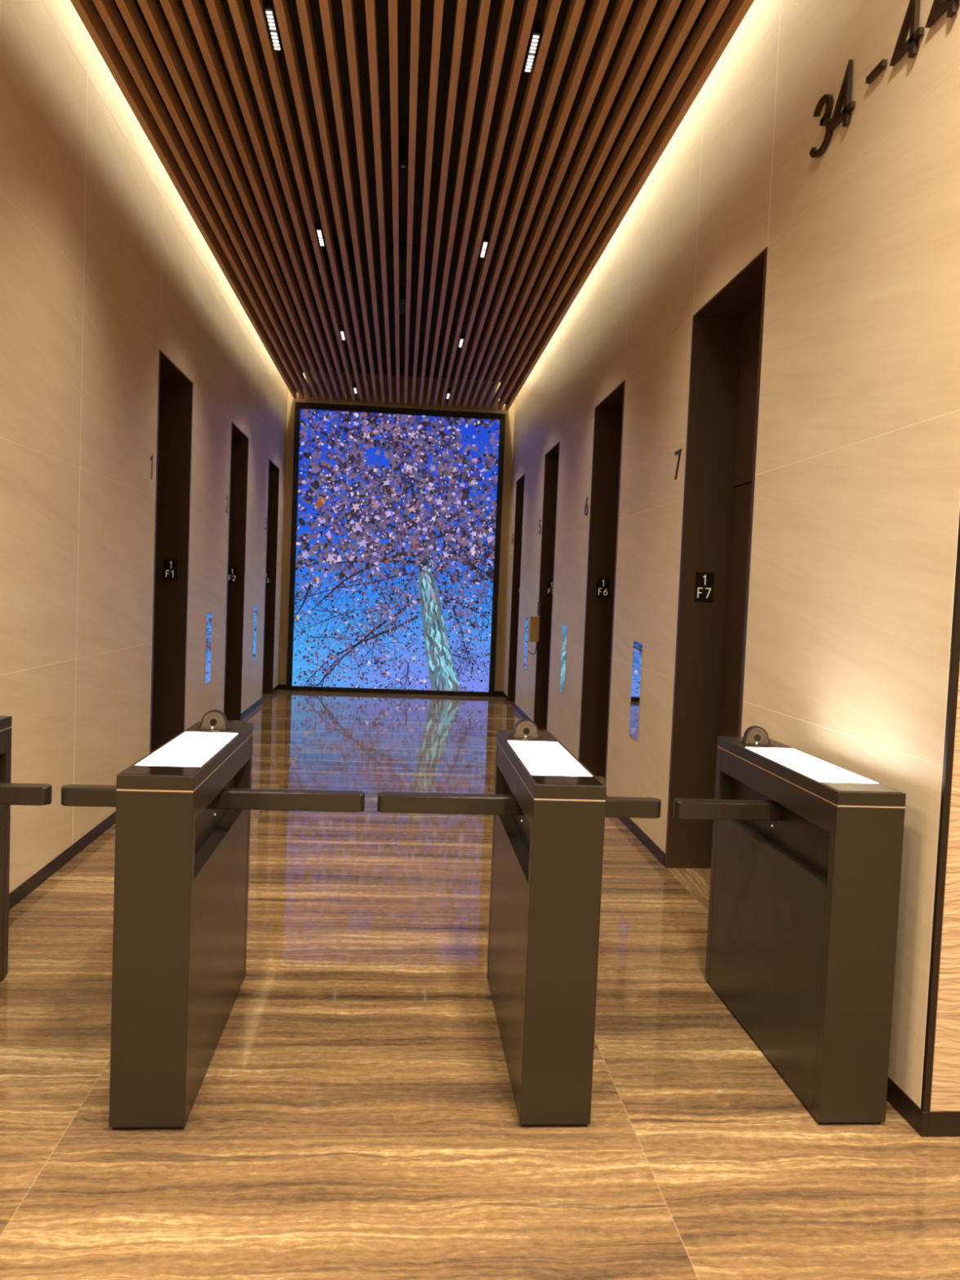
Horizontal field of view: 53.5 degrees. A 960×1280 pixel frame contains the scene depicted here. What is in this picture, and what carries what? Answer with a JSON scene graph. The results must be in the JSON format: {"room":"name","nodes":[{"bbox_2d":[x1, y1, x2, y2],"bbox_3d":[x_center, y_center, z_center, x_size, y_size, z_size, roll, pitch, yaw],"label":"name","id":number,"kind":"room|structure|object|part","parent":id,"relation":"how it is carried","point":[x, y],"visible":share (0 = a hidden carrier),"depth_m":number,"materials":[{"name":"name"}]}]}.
{"room":"elevator lobby","nodes":[
{"label":"elevator lobby","id":0,"kind":"room"},
{"bbox_2d":[0,0,287,893],"bbox_3d":[-2.383,-1.288,8.117,0.001,4.640,11.487,2,3,-5],"label":"wall","id":1,"kind":"structure","parent":0,"point":[105,267],"depth_m":5.27,"materials":[{"name":"stone"}]},
{"bbox_2d":[8,684,279,910],"bbox_3d":[-2.480,0.990,8.221,0.020,0.075,11.505,2,3,-5],"label":"baseboard","id":2,"kind":"structure","parent":1,"relation":"attached to","point":[41,876],"depth_m":5.05,"materials":[{"name":"brown metal"}]},
{"bbox_2d":[150,454,152,479],"bbox_3d":[-2.247,-1.187,6.506,0.003,0.170,0.057,2,3,-5],"label":"numeral","id":3,"kind":"object","parent":1,"relation":"attached to","point":[151,458],"visible":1,"depth_m":6.52,"materials":[{"name":"brown metal"}]},
{"bbox_2d":[149,349,193,753],"bbox_3d":[-2.488,-0.490,7.207,0.310,3.130,1.081,2,3,-5],"label":"door","id":4,"kind":"structure","parent":1,"relation":"in","point":[175,389],"depth_m":7.70,"materials":[{"name":"brown metal"}]},
{"bbox_2d":[164,559,177,580],"bbox_3d":[-2.506,-0.569,7.711,0.105,0.166,0.007,2,3,-5],"label":"sign","id":5,"kind":"object","parent":4,"relation":"attached to","point":[170,565],"visible":1,"depth_m":7.71,"materials":[{"name":"black"}]},
{"bbox_2d":[204,612,212,683],"bbox_3d":[-2.476,0.069,8.670,0.006,0.636,0.236,2,3,-5],"label":"panel","id":6,"kind":"object","parent":1,"relation":"attached to","point":[209,615],"visible":1,"depth_m":8.65,"materials":[{"name":"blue glass"}]},
{"bbox_2d":[223,422,248,722],"bbox_3d":[-2.722,-0.640,10.024,0.310,3.130,1.061,2,3,-5],"label":"door","id":7,"kind":"structure","parent":1,"relation":"in","point":[239,441],"depth_m":10.52,"materials":[{"name":"brown metal"}]},
{"bbox_2d":[227,567,237,582],"bbox_3d":[-2.740,-0.719,10.517,0.105,0.166,0.007,2,3,-5],"label":"sign","id":8,"kind":"object","parent":7,"relation":"attached to","point":[232,575],"visible":0.91,"depth_m":10.51,"materials":[{"name":"black"}]},
{"bbox_3d":[-2.783,0.920,10.101,0.303,0.003,1.001,2,3,-5],"label":"sill","id":9,"kind":"part","parent":7,"relation":"part of","materials":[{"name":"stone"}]},
{"bbox_2d":[252,606,257,660],"bbox_3d":[-2.705,-0.077,11.417,0.006,0.636,0.236,2,3,-5],"label":"panel","id":10,"kind":"object","parent":1,"relation":"attached to","point":[255,612],"visible":1,"depth_m":11.39,"materials":[{"name":"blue mirror"}]},
{"bbox_2d":[262,458,279,702],"bbox_3d":[-2.945,-0.782,12.693,0.310,3.130,1.038,2,3,-5],"label":"door","id":11,"kind":"structure","parent":1,"relation":"in","point":[273,470],"depth_m":13.18,"materials":[{"name":"brown metal"}]},
{"bbox_3d":[-3.006,0.778,12.771,0.303,0.003,0.978,2,3,-5],"label":"sill","id":12,"kind":"part","parent":11,"relation":"part of","materials":[{"name":"stone"}]},
{"bbox_2d":[266,572,270,583],"bbox_3d":[-2.962,-0.860,13.175,0.105,0.166,0.007,2,3,-5],"label":"sign","id":13,"kind":"object","parent":11,"relation":"attached to","point":[268,574],"visible":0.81,"depth_m":13.18,"materials":[{"name":"black"}]},
{"bbox_2d":[278,370,515,691],"bbox_3d":[-1.213,-1.532,13.973,3.306,4.640,0.001,2,3,-5],"label":"wall","id":14,"kind":"structure","parent":0,"point":[509,418],"depth_m":13.91,"materials":[{"name":"beige paint"}]},
{"bbox_2d":[278,684,502,696],"bbox_3d":[-1.305,0.746,14.081,3.298,0.075,0.009,2,3,-5],"label":"baseboard","id":15,"kind":"structure","parent":14,"relation":"attached to","point":[282,686],"depth_m":14.20,"materials":[{"name":"brown metal"}]},
{"bbox_2d":[70,0,754,411],"bbox_3d":[-0.651,-3.329,8.161,3.366,0.429,11.531,2,3,-5],"label":"ceiling","id":16,"kind":"structure","parent":0,"point":[260,144],"depth_m":6.10,"materials":[{"name":"brown wood"}]},
{"bbox_2d":[90,0,297,391],"bbox_3d":[-2.141,-3.272,8.016,0.125,0.008,11.444,2,3,-5],"label":"light","id":17,"kind":"object","parent":16,"relation":"on","point":[95,9],"depth_m":6.52,"materials":[{"name":"grey"}]},
{"bbox_2d":[264,0,281,49],"bbox_3d":[-1.003,-2.990,4.621,0.038,0.073,0.336,2,3,-5],"label":"recessed light","id":18,"kind":"object","parent":16,"relation":"in","point":[269,8],"visible":1,"depth_m":4.58,"materials":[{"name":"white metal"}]},
{"bbox_2d":[315,220,324,245],"bbox_3d":[-1.230,-3.135,7.348,0.038,0.073,0.336,2,3,-5],"label":"recessed light","id":19,"kind":"object","parent":16,"relation":"in","point":[319,228],"visible":0.99,"depth_m":7.26,"materials":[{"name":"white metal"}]},
{"bbox_2d":[310,242,357,287],"bbox_3d":[-1.350,-3.476,8.837,0.400,0.180,0.600,2,3,-5],"label":"ceiling vent","id":20,"kind":"object","parent":16,"relation":"in","point":[350,248],"visible":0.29,"depth_m":8.56,"materials":[{"name":"black metal"}]},
{"bbox_2d":[340,324,345,339],"bbox_3d":[-1.466,-3.285,10.174,0.038,0.073,0.336,2,3,-5],"label":"recessed light","id":21,"kind":"object","parent":16,"relation":"in","point":[342,329],"visible":1,"depth_m":10.06,"materials":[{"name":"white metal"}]},
{"bbox_2d":[353,382,357,393],"bbox_3d":[-1.700,-3.435,12.990,0.038,0.073,0.336,2,3,-5],"label":"recessed light","id":22,"kind":"object","parent":16,"relation":"in","point":[355,388],"visible":1,"depth_m":12.85,"materials":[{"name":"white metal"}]},
{"bbox_2d":[400,286,405,313],"bbox_3d":[-0.766,-3.361,9.424,0.056,0.120,0.500,2,3,-5],"label":"ceiling vent","id":23,"kind":"object","parent":16,"relation":"in","point":[402,289],"visible":1,"depth_m":9.21,"materials":[{"name":"black"}]},
{"bbox_2d":[389,241,417,256],"bbox_3d":[-0.653,-3.323,8.089,0.230,0.045,0.230,2,3,-5],"label":"smoke detector","id":24,"kind":"object","parent":16,"relation":"attached to","point":[402,245],"visible":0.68,"depth_m":8.04,"materials":[{"name":"black"}]},
{"bbox_2d":[399,136,408,168],"bbox_3d":[-0.503,-3.208,6.279,0.056,0.172,0.120,2,3,-5],"label":"ceiling sensor","id":25,"kind":"object","parent":16,"relation":"attached to","point":[403,148],"visible":1,"depth_m":6.22,"materials":[{"name":"black"}]},
{"bbox_2d":[446,388,450,398],"bbox_3d":[-0.439,-3.389,13.098,0.038,0.073,0.336,2,3,-5],"label":"recessed light","id":26,"kind":"object","parent":16,"relation":"in","point":[448,389],"visible":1,"depth_m":12.95,"materials":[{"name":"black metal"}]},
{"bbox_2d":[458,332,463,346],"bbox_3d":[-0.204,-3.240,10.281,0.038,0.073,0.336,2,3,-5],"label":"recessed light","id":27,"kind":"object","parent":16,"relation":"in","point":[461,335],"visible":1,"depth_m":10.17,"materials":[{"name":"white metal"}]},
{"bbox_2d":[480,232,488,257],"bbox_3d":[0.032,-3.089,7.455,0.038,0.073,0.336,2,3,-5],"label":"recessed light","id":28,"kind":"object","parent":16,"relation":"in","point":[485,238],"visible":1,"depth_m":7.37,"materials":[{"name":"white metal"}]},
{"bbox_2d":[524,19,541,71],"bbox_3d":[0.259,-2.944,4.729,0.038,0.073,0.336,2,3,-5],"label":"recessed light","id":29,"kind":"object","parent":16,"relation":"in","point":[535,33],"visible":1,"depth_m":4.67,"materials":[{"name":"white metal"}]},
{"bbox_2d":[504,0,733,404],"bbox_3d":[0.824,-3.164,8.269,0.125,0.008,11.444,2,3,-5],"label":"light","id":30,"kind":"object","parent":16,"relation":"on","point":[730,5],"depth_m":6.21,"materials":[{"name":"grey"}]},
{"bbox_2d":[0,689,959,1279],"bbox_3d":[-0.440,1.291,4.608,12.000,0.001,19.107,2,3,-5],"label":"floor","id":31,"kind":"structure","parent":0,"point":[353,1113],"depth_m":2.85,"materials":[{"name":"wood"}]},
{"bbox_2d":[0,715,52,982],"bbox_3d":[-1.677,0.782,3.085,0.534,1.067,1.055,2,3,-5],"label":"turnstile","id":32,"kind":"object","parent":31,"relation":"on","point":[11,793],"visible":1,"depth_m":3.54,"materials":[{"name":"brown metal"}]},
{"bbox_3d":[-1.883,0.798,3.575,0.207,0.944,0.046,2,3,-5],"label":"post","id":33,"kind":"part","parent":32,"relation":"part of","materials":[{"name":"brown metal"}]},
{"bbox_3d":[-1.821,0.330,3.049,0.207,0.040,1.055,2,3,-5],"label":"lid","id":34,"kind":"part","parent":32,"relation":"part of","materials":[{"name":"brown metal"}]},
{"bbox_3d":[-1.588,0.498,3.087,0.376,0.060,0.055,2,3,-5],"label":"arm","id":35,"kind":"part","parent":32,"relation":"part of","materials":[{"name":"grey"}]},
{"bbox_2d":[61,709,364,1129],"bbox_3d":[-0.949,0.808,3.147,0.845,1.067,0.932,4,4,36],"label":"turnstile","id":36,"kind":"object","parent":31,"relation":"on","point":[183,823],"visible":1,"depth_m":2.65,"materials":[{"name":"brown metal"}]},
{"bbox_3d":[-1.178,0.513,3.122,0.374,0.060,0.055,2,3,-5],"label":"arm","id":37,"kind":"part","parent":36,"relation":"part of","materials":[{"name":"grey"}]},
{"bbox_3d":[-0.909,0.884,2.642,0.207,0.944,0.036,2,3,-5],"label":"post","id":38,"kind":"part","parent":36,"relation":"part of","materials":[{"name":"brown metal"}]},
{"bbox_3d":[-0.893,0.367,2.671,0.191,0.003,0.125,2,3,-5],"label":"reader glass","id":39,"kind":"part","parent":36,"relation":"part of","materials":[{"name":"black"}]},
{"bbox_3d":[-0.931,0.362,3.125,0.207,0.040,1.055,2,3,-5],"label":"lid","id":40,"kind":"part","parent":36,"relation":"part of","materials":[{"name":"brown metal"}]},
{"bbox_3d":[-0.925,0.346,3.055,0.183,0.003,0.643,2,3,-5],"label":"light panel","id":41,"kind":"part","parent":36,"relation":"part of","materials":[{"name":"white"}]},
{"bbox_2d":[198,709,229,728],"bbox_3d":[-0.971,0.290,3.477,0.111,0.067,0.028,2,3,-5],"label":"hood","id":42,"kind":"object","parent":36,"relation":"attached to","point":[212,719],"depth_m":3.46,"materials":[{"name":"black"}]},
{"bbox_3d":[-0.993,0.831,3.651,0.207,0.944,0.046,2,3,-5],"label":"post","id":43,"kind":"part","parent":36,"relation":"part of","materials":[{"name":"brown metal"}]},
{"bbox_3d":[-0.636,0.533,3.168,0.501,0.060,0.055,2,3,-5],"label":"arm","id":44,"kind":"part","parent":36,"relation":"part of","materials":[{"name":"grey"}]},
{"bbox_2d":[286,401,506,697],"bbox_3d":[-1.225,-1.288,13.922,3.042,4.158,0.102,2,3,-5],"label":"screen","id":45,"kind":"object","parent":31,"relation":"on","point":[397,512],"depth_m":13.89,"materials":[{"name":"blue glass"}]},
{"bbox_2d":[377,719,661,1126],"bbox_3d":[0.194,0.850,3.244,0.934,1.067,0.843,5,4,44],"label":"turnstile","id":46,"kind":"object","parent":31,"relation":"on","point":[548,810],"visible":1,"depth_m":2.74,"materials":[{"name":"brown metal"}]},
{"bbox_3d":[-0.096,0.552,3.214,0.498,0.060,0.055,2,3,-5],"label":"arm","id":47,"kind":"part","parent":46,"relation":"part of","materials":[{"name":"brown metal"}]},
{"bbox_3d":[0.150,0.873,3.749,0.207,0.944,0.046,2,3,-5],"label":"post","id":48,"kind":"part","parent":46,"relation":"part of","materials":[{"name":"brown metal"}]},
{"bbox_2d":[511,719,540,737],"bbox_3d":[0.173,0.332,3.574,0.111,0.067,0.028,2,3,-5],"label":"hood","id":49,"kind":"object","parent":46,"relation":"attached to","point":[524,728],"depth_m":3.56,"materials":[{"name":"black"}]},
{"bbox_3d":[0.219,0.388,3.152,0.183,0.003,0.643,2,3,-5],"label":"light panel","id":50,"kind":"part","parent":46,"relation":"part of","materials":[{"name":"white"}]},
{"bbox_3d":[0.212,0.404,3.222,0.207,0.040,1.055,2,3,-5],"label":"lid","id":51,"kind":"part","parent":46,"relation":"part of","materials":[{"name":"brown metal"}]},
{"bbox_3d":[0.234,0.926,2.740,0.207,0.944,0.036,2,3,-5],"label":"post","id":52,"kind":"part","parent":46,"relation":"part of","materials":[{"name":"brown metal"}]},
{"bbox_3d":[0.251,0.408,2.768,0.191,0.003,0.125,2,3,-5],"label":"reader glass","id":53,"kind":"part","parent":46,"relation":"part of","materials":[{"name":"black"}]},
{"bbox_3d":[0.439,0.572,3.260,0.363,0.060,0.055,2,3,-5],"label":"arm","id":54,"kind":"part","parent":46,"relation":"part of","materials":[{"name":"brown metal"}]},
{"bbox_2d":[672,725,906,1124],"bbox_3d":[0.921,0.876,3.306,0.527,1.067,1.055,2,3,-5],"label":"turnstile","id":55,"kind":"object","parent":31,"relation":"on","point":[806,856],"visible":1,"depth_m":2.96,"materials":[{"name":"brown metal"}]},
{"bbox_3d":[1.036,0.905,3.824,0.207,0.944,0.046,2,3,-5],"label":"post","id":56,"kind":"part","parent":55,"relation":"part of","materials":[{"name":"brown metal"}]},
{"bbox_3d":[0.854,0.587,3.295,0.370,0.060,0.055,2,3,-5],"label":"arm","id":57,"kind":"part","parent":55,"relation":"part of","materials":[{"name":"brown metal"}]},
{"bbox_2d":[741,725,770,744],"bbox_3d":[1.059,0.364,3.650,0.111,0.067,0.028,2,3,-5],"label":"hood","id":58,"kind":"object","parent":55,"relation":"attached to","point":[754,735],"depth_m":3.64,"materials":[{"name":"black metal"}]},
{"bbox_3d":[1.105,0.420,3.228,0.183,0.003,0.643,2,3,-5],"label":"light panel","id":59,"kind":"part","parent":55,"relation":"part of","materials":[{"name":"white plastic"}]},
{"bbox_3d":[1.098,0.436,3.298,0.207,0.040,1.055,2,3,-5],"label":"lid","id":60,"kind":"part","parent":55,"relation":"part of","materials":[{"name":"brown metal"}]},
{"bbox_3d":[1.121,0.959,2.815,0.207,0.944,0.036,2,3,-5],"label":"post","id":61,"kind":"part","parent":55,"relation":"part of","materials":[{"name":"brown metal"}]},
{"bbox_3d":[1.137,0.441,2.844,0.191,0.003,0.125,2,3,-5],"label":"reader glass","id":62,"kind":"part","parent":55,"relation":"part of","materials":[{"name":"black"}]},
{"bbox_2d":[502,0,959,1108],"bbox_3d":[0.910,-1.168,8.398,0.001,4.640,11.487,2,3,-5],"label":"wall","id":63,"kind":"structure","parent":0,"point":[856,502],"depth_m":3.79,"materials":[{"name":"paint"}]},
{"bbox_2d":[506,473,524,708],"bbox_3d":[0.643,-0.656,13.102,0.310,3.130,0.899,2,3,-5],"label":"door","id":64,"kind":"structure","parent":63,"relation":"in","point":[520,482],"depth_m":13.50,"materials":[{"name":"brown metal"}]},
{"bbox_3d":[0.578,0.904,13.179,0.303,0.003,0.839,2,3,-5],"label":"sill","id":65,"kind":"part","parent":64,"relation":"part of","materials":[{"name":"stone"}]},
{"bbox_2d":[523,617,528,669],"bbox_3d":[0.573,0.037,11.797,0.006,0.636,0.236,2,3,-5],"label":"panel","id":66,"kind":"object","parent":63,"relation":"attached to","point":[526,618],"visible":1,"depth_m":11.77,"materials":[{"name":"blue glass"}]},
{"bbox_2d":[528,601,540,654],"bbox_3d":[0.617,-0.136,10.808,0.118,0.603,0.084,2,3,-5],"label":"control box","id":67,"kind":"object","parent":63,"relation":"attached to","point":[534,621],"visible":1,"depth_m":10.77,"materials":[{"name":"brown"}]},
{"bbox_2d":[533,440,559,731],"bbox_3d":[0.870,-0.512,10.383,0.310,3.130,0.992,2,3,-5],"label":"door","id":68,"kind":"structure","parent":63,"relation":"in","point":[550,479],"depth_m":10.83,"materials":[{"name":"brown metal"}]},
{"bbox_3d":[0.804,1.048,10.461,0.303,0.003,0.932,2,3,-5],"label":"sill","id":69,"kind":"part","parent":68,"relation":"part of","materials":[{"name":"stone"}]},
{"bbox_2d":[546,580,552,595],"bbox_3d":[0.814,-0.590,10.839,0.105,0.166,0.007,2,3,-5],"label":"sign","id":70,"kind":"object","parent":68,"relation":"attached to","point":[549,584],"visible":0.53,"depth_m":10.84,"materials":[{"name":"black plastic"}]},
{"bbox_2d":[560,625,568,693],"bbox_3d":[0.800,0.182,9.070,0.006,0.636,0.236,2,3,-5],"label":"panel","id":71,"kind":"object","parent":63,"relation":"attached to","point":[565,628],"visible":1,"depth_m":9.05,"materials":[{"name":"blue mirror"}]},
{"bbox_2d":[584,496,588,515],"bbox_3d":[0.921,-1.157,8.224,0.006,0.168,0.131,2,3,-5],"label":"numeral","id":72,"kind":"object","parent":63,"relation":"attached to","point":[586,504],"visible":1,"depth_m":8.22,"materials":[{"name":"brown metal"}]},
{"bbox_2d":[578,379,625,785],"bbox_3d":[1.104,-0.363,7.579,0.310,3.130,1.085,2,3,-5],"label":"door","id":73,"kind":"structure","parent":63,"relation":"in","point":[609,413],"depth_m":8.07,"materials":[{"name":"brown metal"}]},
{"bbox_3d":[1.038,1.198,7.656,0.303,0.003,1.025,2,3,-5],"label":"sill","id":74,"kind":"part","parent":73,"relation":"part of","materials":[{"name":"stone"}]},
{"bbox_2d":[595,577,609,597],"bbox_3d":[1.044,-0.443,8.081,0.105,0.166,0.007,2,3,-5],"label":"sign","id":75,"kind":"object","parent":73,"relation":"attached to","point":[602,584],"visible":1,"depth_m":8.08,"materials":[{"name":"black plastic"}]},
{"bbox_2d":[629,640,643,740],"bbox_3d":[1.032,0.330,6.288,0.006,0.636,0.236,2,3,-5],"label":"panel","id":76,"kind":"object","parent":63,"relation":"attached to","point":[637,646],"visible":1,"depth_m":6.27,"materials":[{"name":"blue mirror"}]},
{"bbox_2d":[674,448,681,479],"bbox_3d":[1.146,-1.016,5.522,0.006,0.168,0.120,2,3,-5],"label":"numeral","id":77,"kind":"object","parent":63,"relation":"attached to","point":[678,451],"visible":1,"depth_m":5.51,"materials":[{"name":"brown metal"}]},
{"bbox_2d":[664,246,767,912],"bbox_3d":[1.328,-0.219,4.882,0.310,3.130,1.087,2,3,-5],"label":"door","id":78,"kind":"structure","parent":63,"relation":"in","point":[726,336],"depth_m":5.36,"materials":[{"name":"brown metal"}]},
{"bbox_3d":[1.262,1.341,4.959,0.303,0.003,1.027,2,3,-5],"label":"sill","id":79,"kind":"part","parent":78,"relation":"part of","materials":[{"name":"wood"}]},
{"bbox_2d":[693,572,714,602],"bbox_3d":[1.268,-0.300,5.385,0.105,0.166,0.007,2,3,-5],"label":"sign","id":80,"kind":"object","parent":78,"relation":"attached to","point":[704,584],"visible":1,"depth_m":5.38,"materials":[{"name":"black plastic"}]},
{"bbox_3d":[1.427,0.240,5.173,0.030,2.176,0.512,2,3,-5],"label":"panel","id":81,"kind":"part","parent":78,"relation":"part of","materials":[{"name":"brown metal"}]},
{"bbox_2d":[502,691,928,1137],"bbox_3d":[0.823,1.111,8.503,0.020,0.075,11.505,2,3,-5],"label":"baseboard","id":82,"kind":"structure","parent":63,"relation":"attached to","point":[918,1119],"depth_m":2.93,"materials":[{"name":"brown metal"}]},
{"bbox_2d":[808,93,833,157],"bbox_3d":[1.328,-1.997,3.699,0.016,0.218,0.173,2,3,-5],"label":"numeral","id":83,"kind":"object","parent":63,"relation":"attached to","point":[827,99],"visible":0.99,"depth_m":3.66,"materials":[{"name":"brown metal"}]},
{"bbox_2d":[828,59,855,131],"bbox_3d":[1.343,-2.004,3.527,0.016,0.228,0.184,2,3,-5],"label":"numeral","id":84,"kind":"object","parent":63,"relation":"attached to","point":[845,93],"visible":1,"depth_m":3.49,"materials":[{"name":"brown metal"}]},
{"bbox_2d":[865,58,887,84],"bbox_3d":[1.363,-1.954,3.273,0.016,0.021,0.115,2,3,-5],"label":"dash","id":85,"kind":"object","parent":63,"relation":"attached to","point":[882,65],"visible":1,"depth_m":3.26,"materials":[{"name":"brown metal"}]},
{"bbox_2d":[888,0,924,66],"bbox_3d":[1.381,-1.980,3.074,0.016,0.228,0.184,2,3,-5],"label":"numeral","id":86,"kind":"object","parent":63,"relation":"attached to","point":[913,13],"visible":1,"depth_m":3.04,"materials":[{"name":"brown metal"}]},
{"bbox_2d":[920,511,959,1111],"bbox_3d":[1.397,-0.900,2.674,0.021,4.566,0.017,2,3,-5],"label":"trim","id":87,"kind":"structure","parent":63,"relation":"attached to","point":[954,663],"depth_m":2.74,"materials":[{"name":"brown metal"}]},
{"bbox_2d":[924,0,958,27],"bbox_3d":[1.399,-1.968,2.858,0.016,0.228,0.184,2,3,-5],"label":"numeral","id":88,"kind":"object","parent":63,"relation":"attached to","point":[939,7],"visible":1,"depth_m":2.88,"materials":[{"name":"brown metal"}]},
{"bbox_2d":[930,665,959,1111],"bbox_3d":[3.599,-0.782,2.857,4.405,4.640,0.001,2,3,-5],"label":"wall","id":89,"kind":"structure","parent":0,"point":[945,1088],"depth_m":2.77,"materials":[{"name":"stone"}]},
{"bbox_2d":[927,1111,959,1137],"bbox_3d":[3.499,1.495,2.973,4.398,0.075,0.014,2,3,-5],"label":"baseboard","id":90,"kind":"structure","parent":89,"relation":"attached to","point":[941,1123],"depth_m":2.78,"materials":[{"name":"brown metal"}]}
]}

